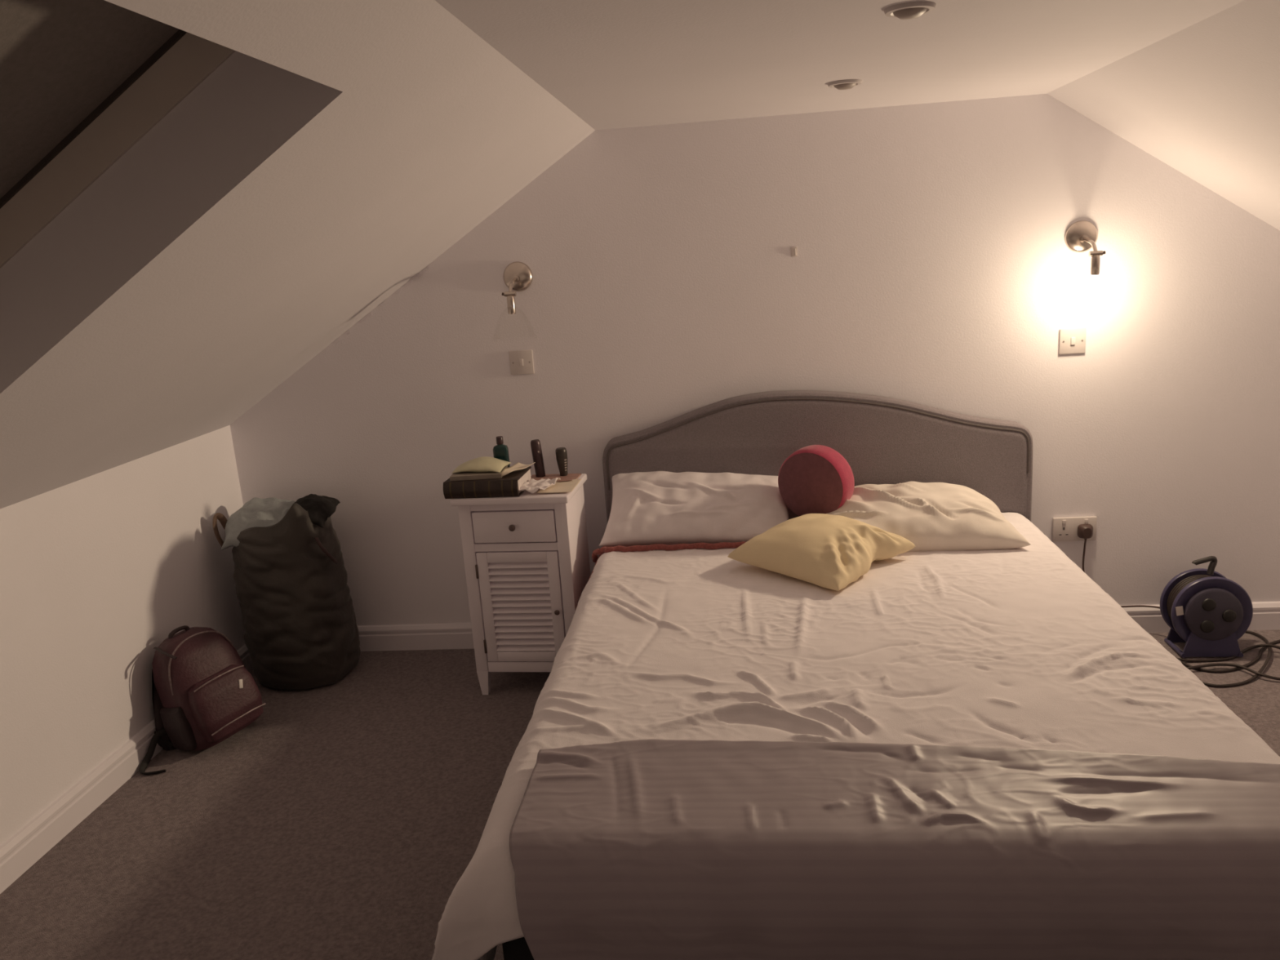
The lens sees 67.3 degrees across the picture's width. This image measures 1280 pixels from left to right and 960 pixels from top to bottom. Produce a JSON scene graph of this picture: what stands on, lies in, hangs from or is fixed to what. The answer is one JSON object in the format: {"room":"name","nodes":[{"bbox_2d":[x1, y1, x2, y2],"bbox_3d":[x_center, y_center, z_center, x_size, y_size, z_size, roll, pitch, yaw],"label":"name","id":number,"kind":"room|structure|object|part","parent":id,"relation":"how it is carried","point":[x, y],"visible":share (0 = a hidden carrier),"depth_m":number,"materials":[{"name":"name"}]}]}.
{"room":"attic bedroom","nodes":[
{"label":"attic bedroom","id":0,"kind":"room"},
{"bbox_2d":[0,425,245,845],"bbox_3d":[-1.894,1.149,0.003,0.100,0.905,7.600,-2,14,6],"label":"wall","id":1,"kind":"structure","parent":0,"point":[97,571],"depth_m":2.80,"materials":[{"name":"paint"}]},
{"bbox_2d":[0,644,253,893],"bbox_3d":[-1.809,1.537,0.091,0.018,0.098,7.600,-2,14,6],"label":"baseboard","id":2,"kind":"structure","parent":1,"relation":"attached to","point":[30,843],"depth_m":2.64,"materials":[{"name":"white wood"}]},
{"bbox_2d":[0,0,1279,508],"bbox_3d":[0.240,0.105,-0.462,4.494,1.056,7.600,-2,14,6],"label":"ceiling","id":3,"kind":"structure","parent":0,"point":[341,148],"depth_m":2.01,"materials":[{"name":"paint"}]},
{"bbox_2d":[0,0,235,267],"bbox_3d":[-1.040,-0.408,1.253,1.003,0.694,0.902,-2,14,6],"label":"window","id":4,"kind":"structure","parent":3,"relation":"attached to","point":[82,82],"depth_m":1.55,"materials":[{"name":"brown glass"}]},
{"bbox_2d":[0,0,178,198],"bbox_3d":[-1.060,-0.431,1.249,0.848,0.547,0.756,-2,14,6],"label":"blind","id":5,"kind":"object","parent":4,"relation":"attached to","point":[82,82],"depth_m":1.52,"materials":[{"name":"grey fabric"}]},
{"bbox_3d":[-1.059,-0.431,1.250,0.856,0.558,0.770,-2,14,6],"label":"blind rail","id":6,"kind":"part","parent":4,"relation":"part of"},
{"bbox_2d":[827,79,862,89],"bbox_3d":[0.542,-1.042,2.541,0.091,0.018,0.091,-2,14,6],"label":"recessed light","id":7,"kind":"object","parent":3,"relation":"in","point":[846,84],"visible":1,"depth_m":2.52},
{"bbox_2d":[884,0,936,19],"bbox_3d":[0.487,-0.843,1.737,0.091,0.018,0.091,-2,14,6],"label":"recessed light","id":8,"kind":"object","parent":3,"relation":"in","point":[912,10],"visible":1,"depth_m":1.72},
{"bbox_2d":[0,629,1279,959],"bbox_3d":[0.339,1.544,-0.114,4.530,0.100,7.800,-2,14,6],"label":"floor","id":9,"kind":"structure","parent":0,"point":[344,821],"depth_m":2.58,"materials":[{"name":"beige carpet"}]},
{"bbox_2d":[138,625,265,774],"bbox_3d":[-1.402,0.656,3.045,0.379,0.377,0.328,-10,15,-22],"label":"backpack","id":10,"kind":"object","parent":9,"relation":"on","point":[203,692],"visible":1,"depth_m":2.98,"materials":[{"name":"red fabric"}]},
{"bbox_3d":[-1.447,0.683,3.098,0.131,0.296,0.229,-2,14,6],"label":"panel","id":11,"kind":"part","parent":10,"relation":"part of","materials":[{"name":"red fabric"}]},
{"bbox_3d":[-1.259,0.642,3.029,0.015,0.030,0.018,7,17,37],"label":"zip pull","id":12,"kind":"part","parent":10,"relation":"part of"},
{"bbox_2d":[213,502,360,689],"bbox_3d":[-1.257,0.391,3.457,0.416,0.672,0.348,-2,14,6],"label":"sack","id":13,"kind":"object","parent":9,"relation":"on","point":[291,575],"visible":0.93,"depth_m":3.33,"materials":[{"name":"grey fabric"}]},
{"bbox_3d":[-1.468,0.173,3.373,0.024,0.126,0.061,2,15,24],"label":"carry handle","id":14,"kind":"part","parent":13,"relation":"part of","materials":[{"name":"brown leather"}]},
{"bbox_2d":[221,497,295,550],"bbox_3d":[-1.341,0.145,3.411,0.234,0.143,0.214,-3,14,3],"label":"folded garment","id":15,"kind":"object","parent":13,"relation":"in","point":[257,512],"visible":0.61,"depth_m":3.36,"materials":[{"name":"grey fabric"}]},
{"bbox_2d":[293,493,340,527],"bbox_3d":[-1.168,0.104,3.406,0.155,0.099,0.154,-1,14,11],"label":"garment","id":16,"kind":"object","parent":13,"relation":"in","point":[319,508],"visible":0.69,"depth_m":3.37,"materials":[{"name":"black fabric"}]},
{"bbox_3d":[-1.084,0.247,3.344,0.041,0.119,0.082,4,16,31],"label":"handle","id":17,"kind":"part","parent":13,"relation":"part of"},
{"bbox_2d":[449,473,590,694],"bbox_3d":[-0.374,0.359,3.283,0.388,0.700,0.310,-2,14,9],"label":"nightstand","id":18,"kind":"object","parent":9,"relation":"on","point":[526,557],"visible":0.91,"depth_m":3.15,"materials":[{"name":"white paint"}]},
{"bbox_3d":[-0.527,0.686,3.276,0.040,0.089,0.036,-2,14,9],"label":"leg","id":19,"kind":"part","parent":18,"relation":"part of","materials":[{"name":"white paint"}]},
{"bbox_2d":[443,466,531,498],"bbox_3d":[-0.496,0.009,3.155,0.251,0.055,0.209,-2,14,6],"label":"book","id":20,"kind":"object","parent":18,"relation":"on","point":[508,486],"visible":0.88,"depth_m":3.07,"materials":[{"name":"brown leather"}]},
{"bbox_2d":[449,465,507,480],"bbox_3d":[-0.526,-0.025,3.154,0.166,0.014,0.146,-3,14,2],"label":"paperback book","id":21,"kind":"object","parent":20,"relation":"on","point":[460,476],"visible":0.7,"depth_m":3.09,"materials":[{"name":"beige paper"}]},
{"bbox_2d":[451,456,511,473],"bbox_3d":[-0.520,-0.054,3.158,0.167,0.038,0.121,-1,14,12],"label":"packet","id":22,"kind":"object","parent":21,"relation":"on","point":[484,464],"visible":1,"depth_m":3.12,"materials":[{"name":"yellow paper"}]},
{"bbox_2d":[501,462,535,475],"bbox_3d":[-0.415,-0.035,3.152,0.070,0.018,0.150,4,16,29],"label":"leaflet","id":23,"kind":"object","parent":20,"relation":"on","point":[518,466],"visible":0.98,"depth_m":3.18,"materials":[{"name":"beige paper"}]},
{"bbox_2d":[493,435,510,466],"bbox_3d":[-0.473,-0.074,3.283,0.052,0.152,0.032,-2,14,6],"label":"lotion bottle","id":24,"kind":"object","parent":18,"relation":"on","point":[500,451],"visible":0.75,"depth_m":3.26,"materials":[{"name":"teal glass"}]},
{"bbox_3d":[-0.411,0.153,3.092,0.022,0.022,0.025,-2,14,6],"label":"knob","id":25,"kind":"part","parent":18,"relation":"part of","materials":[{"name":"brown metal"}]},
{"bbox_3d":[-0.407,0.150,3.115,0.272,0.104,0.021,-2,14,9],"label":"drawer","id":26,"kind":"part","parent":18,"relation":"part of","materials":[{"name":"white paint"}]},
{"bbox_3d":[-0.389,0.419,3.178,0.272,0.382,0.019,-2,14,9],"label":"door","id":27,"kind":"part","parent":18,"relation":"part of","materials":[{"name":"white paint"}]},
{"bbox_2d":[518,477,560,493],"bbox_3d":[-0.330,0.014,3.118,0.103,0.023,0.146,1,14,18],"label":"receipt","id":28,"kind":"object","parent":18,"relation":"on","point":[532,486],"visible":0.98,"depth_m":3.12,"materials":[{"name":"white paper"}]},
{"bbox_2d":[530,473,581,479],"bbox_3d":[-0.296,-0.005,3.263,0.174,0.004,0.114,-1,14,10],"label":"booklet","id":29,"kind":"object","parent":18,"relation":"on","point":[575,476],"visible":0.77,"depth_m":3.28,"materials":[{"name":"brown paper"}]},
{"bbox_2d":[530,439,545,477],"bbox_3d":[-0.349,-0.075,3.286,0.041,0.129,0.035,-2,14,6],"label":"bottle","id":30,"kind":"object","parent":29,"relation":"on","point":[535,446],"visible":1,"depth_m":3.27,"materials":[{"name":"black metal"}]},
{"bbox_2d":[555,447,568,475],"bbox_3d":[-0.266,-0.062,3.279,0.040,0.097,0.039,-2,14,6],"label":"remote control","id":31,"kind":"object","parent":29,"relation":"on","point":[561,452],"visible":1,"depth_m":3.26,"materials":[{"name":"black plastic"}]},
{"bbox_3d":[-0.271,0.432,3.143,0.018,0.018,0.020,-2,14,6],"label":"knob","id":32,"kind":"part","parent":18,"relation":"part of","materials":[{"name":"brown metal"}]},
{"bbox_2d":[536,478,582,493],"bbox_3d":[-0.263,0.019,3.141,0.121,0.003,0.174,-2,14,6],"label":"paper sheet","id":33,"kind":"object","parent":18,"relation":"on","point":[563,486],"visible":0.82,"depth_m":3.12,"materials":[{"name":"beige paper"}]},
{"bbox_2d":[556,477,572,481],"bbox_3d":[-0.251,-0.001,3.207,0.050,0.002,0.030,-4,14,-2],"label":"card","id":34,"kind":"object","parent":33,"relation":"on","point":[562,479],"visible":0.8,"depth_m":3.20,"materials":[{"name":"red paper"}]},
{"bbox_2d":[502,390,1032,959],"bbox_3d":[0.525,0.376,2.469,1.466,0.931,1.988,-2,14,6],"label":"bed","id":35,"kind":"object","parent":9,"relation":"on","point":[883,440],"visible":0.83,"depth_m":3.27,"materials":[{"name":"grey fabric"}]},
{"bbox_3d":[0.607,0.050,3.367,1.466,0.731,0.081,-2,14,6],"label":"headboard","id":36,"kind":"part","parent":35,"relation":"part of","materials":[{"name":"grey fabric"}]},
{"bbox_2d":[431,512,1279,959],"bbox_3d":[0.474,0.533,2.400,1.627,0.357,2.037,-2,14,6],"label":"sheet","id":37,"kind":"object","parent":35,"relation":"on","point":[1019,647],"visible":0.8,"depth_m":2.16,"materials":[{"name":"white fabric"}]},
{"bbox_2d":[588,541,745,580],"bbox_3d":[0.391,0.326,3.120,1.114,0.279,0.525,-2,14,6],"label":"blanket","id":38,"kind":"object","parent":37,"relation":"on","point":[596,553],"visible":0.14,"depth_m":3.11,"materials":[{"name":"fabric"}]},
{"bbox_2d":[599,471,788,546],"bbox_3d":[0.198,0.093,3.239,0.660,0.212,0.315,-2,14,6],"label":"pillow","id":39,"kind":"object","parent":38,"relation":"on","point":[656,507],"visible":0.87,"depth_m":3.18,"materials":[{"name":"white fabric"}]},
{"bbox_2d":[728,513,915,591],"bbox_3d":[0.541,0.190,2.868,0.405,0.138,0.393,-16,18,-42],"label":"square cushion","id":40,"kind":"object","parent":37,"relation":"on","point":[828,551],"visible":1,"depth_m":2.77,"materials":[{"name":"yellow fabric"}]},
{"bbox_2d":[509,738,1279,959],"bbox_3d":[0.500,0.742,1.675,1.415,0.430,0.428,-2,14,6],"label":"throw blanket","id":41,"kind":"object","parent":37,"relation":"on","point":[651,849],"visible":1,"depth_m":1.53,"materials":[{"name":"grey fabric"}]},
{"bbox_2d":[826,481,1030,551],"bbox_3d":[0.873,0.121,3.087,0.624,0.202,0.398,-2,14,6],"label":"pillow","id":42,"kind":"object","parent":37,"relation":"on","point":[931,516],"visible":0.66,"depth_m":2.96,"materials":[{"name":"white fabric"}]},
{"bbox_2d":[777,444,854,515],"bbox_3d":[0.571,0.010,3.133,0.243,0.244,0.118,6,17,35],"label":"round cushion","id":43,"kind":"object","parent":42,"relation":"on","point":[813,478],"visible":0.89,"depth_m":3.08,"materials":[{"name":"red fabric"}]},
{"bbox_2d":[1077,524,1253,657],"bbox_3d":[1.764,0.370,3.252,0.531,0.410,0.190,2,15,22],"label":"cable reel","id":44,"kind":"object","parent":9,"relation":"on","point":[1203,609],"visible":0.96,"depth_m":3.16,"materials":[{"name":"blue plastic"}]},
{"bbox_2d":[1200,620,1214,632],"bbox_3d":[1.861,0.481,3.152,0.044,0.044,0.008,-2,14,6],"label":"socket","id":45,"kind":"object","parent":44,"relation":"attached to","point":[1206,626],"depth_m":3.15,"materials":[{"name":"black plastic"}]},
{"bbox_2d":[1201,598,1216,611],"bbox_3d":[1.859,0.408,3.138,0.044,0.044,0.008,-2,14,6],"label":"socket","id":46,"kind":"object","parent":44,"relation":"attached to","point":[1207,604],"depth_m":3.14,"materials":[{"name":"black plastic"}]},
{"bbox_3d":[1.899,0.292,3.193,0.029,0.045,0.021,-2,14,6],"label":"handle post","id":47,"kind":"part","parent":44,"relation":"part of","materials":[{"name":"black plastic"}]},
{"bbox_3d":[1.883,0.442,3.156,0.178,0.178,0.033,-2,14,6],"label":"socket plate","id":48,"kind":"part","parent":44,"relation":"part of","materials":[{"name":"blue plastic"}]},
{"bbox_2d":[1222,609,1236,622],"bbox_3d":[1.924,0.444,3.136,0.044,0.044,0.008,-2,14,6],"label":"socket","id":49,"kind":"object","parent":44,"relation":"attached to","point":[1228,615],"depth_m":3.13,"materials":[{"name":"black plastic"}]},
{"bbox_2d":[1176,630,1279,687],"bbox_3d":[1.964,0.575,3.169,1.092,0.028,0.429,-2,14,6],"label":"loose cable","id":50,"kind":"object","parent":9,"relation":"on","point":[1268,645],"visible":0.66,"depth_m":3.10,"materials":[{"name":"rubber"}]},
{"bbox_2d":[230,93,1279,626],"bbox_3d":[0.635,-0.316,3.380,4.330,1.831,0.100,-2,14,6],"label":"wall","id":51,"kind":"structure","parent":0,"point":[934,266],"depth_m":3.27,"materials":[{"name":"paint"}]},
{"bbox_2d":[333,266,428,342],"bbox_3d":[-0.917,-0.619,3.401,0.380,0.246,0.002,-2,14,6],"label":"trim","id":52,"kind":"structure","parent":51,"relation":"attached to","point":[427,268],"depth_m":3.39,"materials":[{"name":"white paint"}]},
{"bbox_2d":[502,261,532,314],"bbox_3d":[-0.430,-0.606,3.250,0.156,0.254,0.210,-2,14,6],"label":"wall lamp","id":53,"kind":"object","parent":51,"relation":"attached to","point":[517,276],"visible":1,"depth_m":3.31,"materials":[{"name":"silver metal"}]},
{"bbox_3d":[-0.429,-0.664,3.266,0.022,0.057,0.123,-2,14,6],"label":"arm","id":54,"kind":"part","parent":53,"relation":"part of","materials":[{"name":"silver metal"}]},
{"bbox_3d":[-0.424,-0.702,3.324,0.103,0.103,0.020,-2,14,6],"label":"plate","id":55,"kind":"part","parent":53,"relation":"part of","materials":[{"name":"silver metal"}]},
{"bbox_2d":[508,349,534,374],"bbox_3d":[-0.419,-0.415,3.398,0.085,0.085,0.012,-2,14,6],"label":"light switch","id":56,"kind":"object","parent":51,"relation":"attached to","point":[521,362],"visible":1,"depth_m":3.40,"materials":[{"name":"white plastic"}]},
{"bbox_2d":[791,246,797,256],"bbox_3d":[0.517,-0.765,3.223,0.022,0.032,0.009,-2,14,6],"label":"wall hook","id":57,"kind":"object","parent":51,"relation":"attached to","point":[793,249],"visible":1,"depth_m":3.22,"materials":[{"name":"white plastic"}]},
{"bbox_2d":[357,601,1279,651],"bbox_3d":[0.686,0.538,3.526,4.330,0.098,0.018,-2,14,6],"label":"baseboard","id":58,"kind":"structure","parent":51,"relation":"attached to","point":[1266,615],"depth_m":3.67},
{"bbox_2d":[1058,327,1086,354],"bbox_3d":[1.444,-0.463,3.207,0.085,0.085,0.012,-2,14,6],"label":"light switch","id":59,"kind":"object","parent":51,"relation":"attached to","point":[1072,340],"visible":1,"depth_m":3.21,"materials":[{"name":"white plastic"}]},
{"bbox_2d":[1052,515,1097,542],"bbox_3d":[1.516,0.172,3.356,0.146,0.086,0.015,-2,14,6],"label":"wall socket","id":60,"kind":"object","parent":51,"relation":"attached to","point":[1064,529],"visible":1,"depth_m":3.35,"materials":[{"name":"white plastic"}]},
{"bbox_2d":[1064,220,1106,275],"bbox_3d":[1.434,-0.693,3.049,0.156,0.256,0.210,-2,14,6],"label":"wall lamp","id":61,"kind":"object","parent":51,"relation":"attached to","point":[1082,236],"visible":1,"depth_m":3.11,"materials":[{"name":"silver metal"}]},
{"bbox_3d":[1.436,-0.790,3.123,0.103,0.103,0.020,-2,14,6],"label":"plate","id":62,"kind":"part","parent":61,"relation":"part of","materials":[{"name":"silver metal"}]},
{"bbox_3d":[1.431,-0.752,3.065,0.022,0.057,0.123,-2,14,6],"label":"arm","id":63,"kind":"part","parent":61,"relation":"part of","materials":[{"name":"silver metal"}]}
]}

